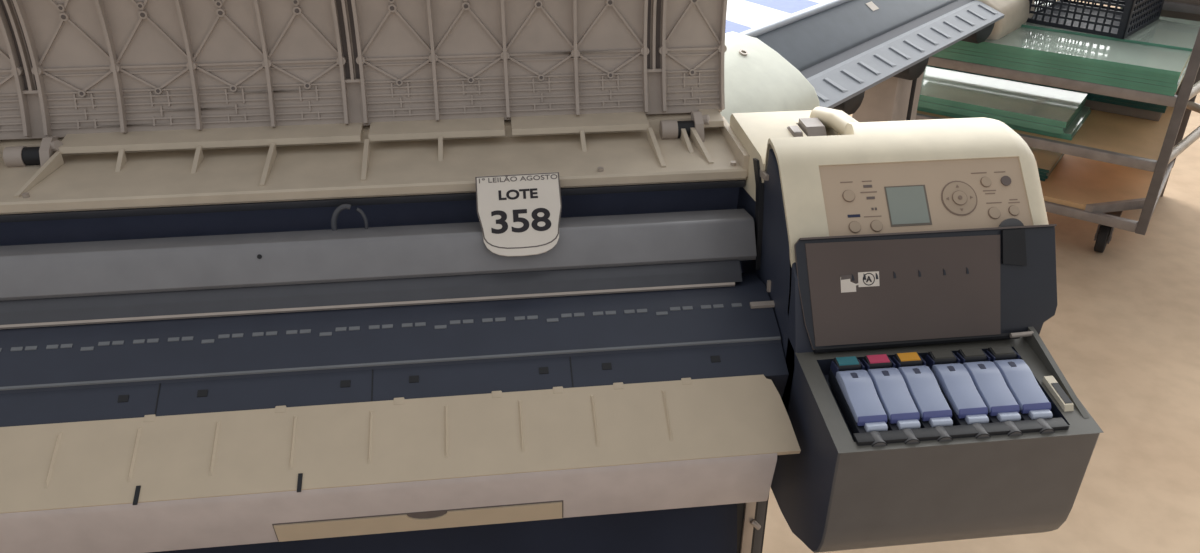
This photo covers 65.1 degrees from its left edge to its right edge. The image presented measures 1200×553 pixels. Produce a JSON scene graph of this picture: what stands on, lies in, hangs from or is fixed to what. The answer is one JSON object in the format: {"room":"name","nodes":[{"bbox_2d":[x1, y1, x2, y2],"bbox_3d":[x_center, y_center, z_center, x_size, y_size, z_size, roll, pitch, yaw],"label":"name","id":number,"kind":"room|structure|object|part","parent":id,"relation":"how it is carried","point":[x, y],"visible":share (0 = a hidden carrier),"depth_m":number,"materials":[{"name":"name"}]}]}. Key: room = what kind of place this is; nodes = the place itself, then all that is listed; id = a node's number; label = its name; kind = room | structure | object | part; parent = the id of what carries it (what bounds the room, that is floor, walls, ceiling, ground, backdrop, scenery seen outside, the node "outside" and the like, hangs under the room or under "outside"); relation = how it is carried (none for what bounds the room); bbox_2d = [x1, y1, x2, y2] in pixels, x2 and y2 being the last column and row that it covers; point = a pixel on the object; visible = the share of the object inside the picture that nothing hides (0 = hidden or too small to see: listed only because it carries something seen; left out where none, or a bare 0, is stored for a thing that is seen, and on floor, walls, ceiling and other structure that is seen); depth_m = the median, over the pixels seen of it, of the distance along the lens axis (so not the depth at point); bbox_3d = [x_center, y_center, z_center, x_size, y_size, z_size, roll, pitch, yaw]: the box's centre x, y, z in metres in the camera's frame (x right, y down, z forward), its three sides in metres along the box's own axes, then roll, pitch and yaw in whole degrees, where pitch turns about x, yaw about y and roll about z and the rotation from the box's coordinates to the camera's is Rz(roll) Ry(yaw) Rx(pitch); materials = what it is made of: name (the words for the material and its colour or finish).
{"room":"auction warehouse","nodes":[
{"label":"auction warehouse","id":0,"kind":"room"},
{"bbox_2d":[762,0,1199,552],"bbox_3d":[1.834,-1.587,5.715,19.000,0.001,17.000,-3,30,-6],"label":"floor","id":1,"kind":"structure","parent":0,"point":[1123,332],"depth_m":2.43,"materials":[{"name":"beige concrete"}]},
{"bbox_2d":[0,0,1103,552],"bbox_3d":[-0.289,0.264,1.179,1.680,1.238,0.763,-3,30,-6],"label":"printer","id":2,"kind":"object","parent":1,"relation":"on","point":[254,298],"visible":1,"depth_m":1.12,"materials":[{"name":"beige plastic"}]},
{"bbox_3d":[-0.479,0.030,1.143,1.320,0.040,0.060,-3,30,-6],"label":"guide rail","id":3,"kind":"part","parent":2,"relation":"part of","materials":[{"name":"grey metal"}]},
{"bbox_2d":[0,109,749,214],"bbox_3d":[-0.484,-0.149,1.230,1.349,0.046,0.165,-3,30,-6],"label":"shelf","id":4,"kind":"object","parent":2,"relation":"attached to","point":[312,160],"depth_m":1.25,"materials":[{"name":"beige plastic"}]},
{"bbox_2d":[0,375,800,513],"bbox_3d":[-0.446,0.194,1.010,1.340,0.048,0.097,-3,30,-6],"label":"tray","id":5,"kind":"object","parent":2,"relation":"on","point":[177,457],"depth_m":1.03,"materials":[{"name":"beige plastic"}]},
{"bbox_3d":[-0.199,0.273,1.047,0.314,0.030,0.008,-3,30,-6],"label":"access plate","id":6,"kind":"part","parent":2,"relation":"part of","materials":[{"name":"beige plastic"}]},
{"bbox_2d":[475,172,561,255],"bbox_3d":[-0.100,-0.077,1.170,0.106,0.069,0.095,-3,30,-6],"label":"lot tag","id":7,"kind":"object","parent":2,"relation":"attached to","point":[519,214],"visible":1,"depth_m":1.17,"materials":[{"name":"white paper"}]},
{"bbox_3d":[0.201,-0.082,1.205,0.007,0.136,0.055,-3,30,-6],"label":"plate","id":8,"kind":"part","parent":2,"relation":"part of","materials":[{"name":"black plastic"}]},
{"bbox_3d":[0.200,0.035,1.159,0.031,0.006,0.006,-3,30,-6],"label":"feed lever","id":9,"kind":"part","parent":2,"relation":"part of","materials":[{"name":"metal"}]},
{"bbox_2d":[828,356,887,432],"bbox_3d":[0.282,0.133,1.026,0.033,0.043,0.102,-3,30,-6],"label":"cartridge","id":10,"kind":"object","parent":2,"relation":"in","point":[852,385],"visible":0.94,"depth_m":1.02,"materials":[{"name":"blue plastic"}]},
{"bbox_3d":[0.263,0.104,1.055,0.002,0.016,0.020,-3,30,-6],"label":"rail","id":11,"kind":"part","parent":10,"relation":"part of","materials":[{"name":"blue plastic"}]},
{"bbox_2d":[861,354,920,430],"bbox_3d":[0.318,0.131,1.030,0.033,0.043,0.102,-3,30,-6],"label":"cartridge","id":12,"kind":"object","parent":2,"relation":"in","point":[895,398],"visible":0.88,"depth_m":1.02,"materials":[{"name":"blue plastic"}]},
{"bbox_3d":[0.298,0.102,1.059,0.002,0.016,0.020,-3,30,-6],"label":"rail","id":13,"kind":"part","parent":12,"relation":"part of","materials":[{"name":"plastic"}]},
{"bbox_3d":[0.363,-0.083,1.107,0.050,0.036,0.036,-3,30,-6],"label":"screen frame","id":14,"kind":"part","parent":2,"relation":"part of","materials":[{"name":"grey plastic"}]},
{"bbox_2d":[892,352,952,427],"bbox_3d":[0.354,0.129,1.034,0.033,0.043,0.102,-3,30,-6],"label":"cartridge","id":15,"kind":"object","parent":2,"relation":"in","point":[934,410],"visible":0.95,"depth_m":1.02,"materials":[{"name":"blue plastic"}]},
{"bbox_3d":[0.334,0.100,1.062,0.002,0.016,0.020,-3,30,-6],"label":"rail","id":16,"kind":"part","parent":15,"relation":"part of","materials":[{"name":"blue plastic"}]},
{"bbox_3d":[0.381,0.012,1.092,0.315,0.115,0.061,-3,30,-6],"label":"ink lid","id":17,"kind":"part","parent":2,"relation":"part of","materials":[{"name":"brown plastic"}]},
{"bbox_3d":[0.386,-0.093,1.113,0.250,0.066,0.066,-3,30,-6],"label":"control panel","id":18,"kind":"part","parent":2,"relation":"part of","materials":[{"name":"beige plastic"}]},
{"bbox_2d":[840,171,1019,217],"bbox_3d":[0.392,-0.098,1.114,0.216,0.035,0.035,-3,30,-6],"label":"control panel","id":19,"kind":"object","parent":2,"relation":"attached to","point":[863,194],"depth_m":1.11,"materials":[{"name":"white plastic"}]},
{"bbox_2d":[925,350,988,425],"bbox_3d":[0.393,0.126,1.038,0.033,0.043,0.102,-3,30,-6],"label":"cartridge","id":20,"kind":"object","parent":2,"relation":"in","point":[956,385],"visible":0.9,"depth_m":1.03,"materials":[{"name":"blue plastic"}]},
{"bbox_3d":[0.374,0.098,1.067,0.002,0.016,0.020,-3,30,-6],"label":"rail","id":21,"kind":"part","parent":20,"relation":"part of","materials":[{"name":"plastic"}]},
{"bbox_2d":[956,348,1020,422],"bbox_3d":[0.429,0.124,1.042,0.033,0.043,0.102,-3,30,-6],"label":"cartridge","id":22,"kind":"object","parent":2,"relation":"in","point":[990,384],"visible":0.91,"depth_m":1.03,"materials":[{"name":"blue plastic"}]},
{"bbox_3d":[0.409,0.096,1.070,0.002,0.016,0.020,-3,30,-6],"label":"rail","id":23,"kind":"part","parent":22,"relation":"part of","materials":[{"name":"blue plastic"}]},
{"bbox_2d":[986,346,1052,419],"bbox_3d":[0.464,0.122,1.045,0.033,0.043,0.102,-3,30,-6],"label":"cartridge","id":24,"kind":"object","parent":2,"relation":"in","point":[1017,375],"visible":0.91,"depth_m":1.03,"materials":[{"name":"blue plastic"}]},
{"bbox_3d":[0.445,0.094,1.074,0.002,0.016,0.020,-3,30,-6],"label":"rail","id":25,"kind":"part","parent":24,"relation":"part of","materials":[{"name":"blue plastic"}]},
{"bbox_2d":[725,0,827,32],"bbox_3d":[0.943,-1.740,5.970,3.200,0.012,2.400,-19,35,-30],"label":"sheet","id":26,"kind":"object","parent":1,"relation":"on","point":[741,15],"visible":0.04,"depth_m":5.76,"materials":[{"name":"white paper"}]},
{"bbox_2d":[720,0,1034,124],"bbox_3d":[0.739,-0.379,2.710,0.540,0.852,1.830,23,37,34],"label":"printer","id":27,"kind":"object","parent":1,"relation":"on","point":[867,60],"visible":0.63,"depth_m":2.42,"materials":[{"name":"cream plastic"},{"name":"grey plastic"},{"name":"beige grey plastic"}]},
{"bbox_3d":[0.687,-0.767,2.572,0.021,0.021,1.150,23,37,34],"label":"edge trim","id":28,"kind":"part","parent":27,"relation":"part of","materials":[{"name":"grey plastic"}]},
{"bbox_2d":[807,0,1003,108],"bbox_3d":[0.829,-0.610,2.522,0.100,0.041,1.150,23,37,34],"label":"tray","id":29,"kind":"object","parent":27,"relation":"on","point":[842,80],"depth_m":2.47,"materials":[{"name":"plastic"}]},
{"bbox_3d":[0.862,-0.466,2.613,0.012,0.260,0.017,23,37,34],"label":"bin rod","id":30,"kind":"part","parent":27,"relation":"part of","materials":[{"name":"black plastic"}]},
{"bbox_2d":[915,0,1199,252],"bbox_3d":[1.497,-0.681,3.148,1.034,0.950,0.668,19,35,30],"label":"trolley","id":31,"kind":"object","parent":1,"relation":"on","point":[1114,164],"visible":0.48,"depth_m":2.95,"materials":[{"name":"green metal"}]},
{"bbox_2d":[917,108,1090,140],"bbox_3d":[1.305,-0.573,3.177,0.602,0.010,0.305,19,35,30],"label":"sheet","id":32,"kind":"object","parent":31,"relation":"on","point":[918,109],"visible":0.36,"depth_m":3.00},
{"bbox_2d":[917,106,1090,136],"bbox_3d":[1.302,-0.583,3.175,0.602,0.010,0.305,19,35,30],"label":"sheet","id":33,"kind":"object","parent":32,"relation":"on","point":[1079,118],"visible":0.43,"depth_m":3.01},
{"bbox_2d":[918,103,1084,133],"bbox_3d":[1.287,-0.593,3.173,0.587,0.010,0.327,19,35,30],"label":"sheet","id":34,"kind":"object","parent":33,"relation":"on","point":[919,105],"visible":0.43,"depth_m":3.01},
{"bbox_2d":[918,100,1064,130],"bbox_3d":[1.283,-0.602,3.168,0.587,0.010,0.327,19,35,30],"label":"sheet","id":35,"kind":"object","parent":34,"relation":"on","point":[919,102],"visible":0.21,"depth_m":3.01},
{"bbox_2d":[919,98,1086,127],"bbox_3d":[1.289,-0.611,3.163,0.587,0.010,0.327,19,35,30],"label":"sheet","id":36,"kind":"object","parent":35,"relation":"on","point":[920,99],"visible":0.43,"depth_m":3.01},
{"bbox_2d":[919,66,1087,124],"bbox_3d":[1.288,-0.619,3.156,0.587,0.010,0.327,19,35,30],"label":"sheet","id":37,"kind":"object","parent":36,"relation":"on","point":[1053,105],"visible":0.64,"depth_m":3.11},
{"bbox_3d":[1.279,-0.452,3.004,0.892,0.030,0.024,19,35,30],"label":"rail","id":38,"kind":"part","parent":31,"relation":"part of","materials":[{"name":"grey metal"}]},
{"bbox_3d":[1.280,-0.626,2.905,0.892,0.030,0.024,19,35,30],"label":"rail","id":39,"kind":"part","parent":31,"relation":"part of","materials":[{"name":"grey metal"}]},
{"bbox_2d":[932,53,1174,95],"bbox_3d":[1.461,-0.766,3.111,0.858,0.012,0.633,19,35,30],"label":"sheet","id":40,"kind":"object","parent":31,"relation":"on","point":[1126,86],"visible":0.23,"depth_m":2.83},
{"bbox_2d":[938,50,1184,92],"bbox_3d":[1.463,-0.776,3.104,0.858,0.012,0.633,19,35,30],"label":"sheet","id":41,"kind":"object","parent":40,"relation":"on","point":[1029,66],"visible":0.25,"depth_m":2.81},
{"bbox_2d":[943,47,1187,87],"bbox_3d":[1.463,-0.787,3.100,0.858,0.012,0.633,19,35,30],"label":"sheet","id":42,"kind":"object","parent":41,"relation":"on","point":[1023,61],"visible":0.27,"depth_m":2.81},
{"bbox_2d":[949,45,1189,83],"bbox_3d":[1.461,-0.798,3.096,0.858,0.012,0.633,19,35,30],"label":"sheet","id":43,"kind":"object","parent":42,"relation":"on","point":[1073,65],"visible":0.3,"depth_m":2.80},
{"bbox_2d":[953,42,1190,79],"bbox_3d":[1.461,-0.808,3.090,0.858,0.012,0.633,19,35,30],"label":"sheet","id":44,"kind":"object","parent":43,"relation":"on","point":[1130,70],"visible":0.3,"depth_m":2.79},
{"bbox_2d":[959,27,1191,75],"bbox_3d":[1.460,-0.818,3.083,0.858,0.012,0.633,19,35,30],"label":"sheet","id":45,"kind":"object","parent":44,"relation":"on","point":[1156,59],"visible":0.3,"depth_m":2.84,"materials":[{"name":"green glass"}]},
{"bbox_2d":[1021,2,1199,50],"bbox_3d":[1.638,-0.839,3.100,0.596,0.008,0.380,19,35,30],"label":"sheet","id":46,"kind":"object","parent":45,"relation":"on","point":[1166,32],"visible":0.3,"depth_m":2.96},
{"bbox_2d":[1026,0,1163,38],"bbox_3d":[1.622,-0.936,3.060,0.320,0.200,0.350,25,38,37],"label":"crate","id":47,"kind":"object","parent":46,"relation":"on","point":[1116,22],"visible":0.91,"depth_m":2.99,"materials":[{"name":"black plastic"}]},
{"bbox_3d":[1.279,-0.278,3.103,0.892,0.030,0.024,19,35,30],"label":"rail","id":48,"kind":"part","parent":31,"relation":"part of","materials":[{"name":"grey metal"}]},
{"bbox_3d":[1.607,-0.189,2.971,0.060,0.005,0.135,19,35,30],"label":"caster plate","id":49,"kind":"part","parent":31,"relation":"part of","materials":[{"name":"grey metal"}]},
{"bbox_2d":[1084,100,1162,120],"bbox_3d":[1.559,-0.678,3.339,0.800,0.035,0.220,19,35,30],"label":"board","id":50,"kind":"object","parent":31,"relation":"on","point":[1099,106],"visible":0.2,"depth_m":3.12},
{"bbox_2d":[1087,97,1167,112],"bbox_3d":[1.558,-0.694,3.320,0.810,0.010,0.235,19,35,30],"label":"sheet","id":51,"kind":"object","parent":50,"relation":"on","point":[1088,98],"visible":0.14,"depth_m":3.09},
{"bbox_2d":[928,66,1166,109],"bbox_3d":[1.558,-0.703,3.314,0.810,0.010,0.235,19,35,30],"label":"sheet","id":52,"kind":"object","parent":51,"relation":"on","point":[1088,95],"visible":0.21,"depth_m":3.11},
{"bbox_2d":[927,65,1166,106],"bbox_3d":[1.558,-0.712,3.309,0.810,0.010,0.235,19,35,30],"label":"sheet","id":53,"kind":"object","parent":52,"relation":"on","point":[927,65],"visible":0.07,"depth_m":3.20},
{"bbox_3d":[1.645,-0.994,3.301,0.892,0.026,0.022,19,35,30],"label":"rail","id":54,"kind":"part","parent":31,"relation":"part of","materials":[{"name":"grey metal"}]},
{"bbox_3d":[1.839,-0.277,3.103,0.024,0.030,0.612,19,35,30],"label":"rail","id":55,"kind":"part","parent":31,"relation":"part of","materials":[{"name":"grey metal"}]},
{"bbox_3d":[1.657,-0.491,2.680,0.028,0.820,0.028,19,35,30],"label":"post","id":56,"kind":"part","parent":31,"relation":"part of","materials":[{"name":"grey metal"}]},
{"bbox_3d":[2.022,-0.750,3.139,0.028,0.820,0.028,19,35,30],"label":"post","id":57,"kind":"part","parent":31,"relation":"part of","materials":[{"name":"grey metal"}]},
{"bbox_3d":[1.339,-0.446,3.323,0.505,0.010,0.280,19,35,30],"label":"sheet","id":58,"kind":"object","parent":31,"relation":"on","visible":0},
{"bbox_2d":[1039,154,1063,178],"bbox_3d":[1.344,-0.453,3.315,0.505,0.010,0.280,19,35,30],"label":"sheet","id":59,"kind":"object","parent":58,"relation":"on","point":[1062,155],"visible":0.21,"depth_m":3.13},
{"bbox_3d":[1.339,-0.464,3.313,0.505,0.010,0.280,19,35,30],"label":"sheet","id":60,"kind":"object","parent":59,"relation":"on","visible":0},
{"bbox_2d":[1029,147,1062,172],"bbox_3d":[1.344,-0.471,3.305,0.505,0.010,0.280,19,35,30],"label":"sheet","id":61,"kind":"object","parent":60,"relation":"on","point":[1045,159],"visible":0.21,"depth_m":3.17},
{"bbox_2d":[1120,0,1199,196],"bbox_3d":[1.929,-0.770,3.256,0.300,1.000,0.018,19,35,30],"label":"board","id":62,"kind":"object","parent":1,"relation":"on","point":[1165,13],"visible":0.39,"depth_m":3.16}
]}

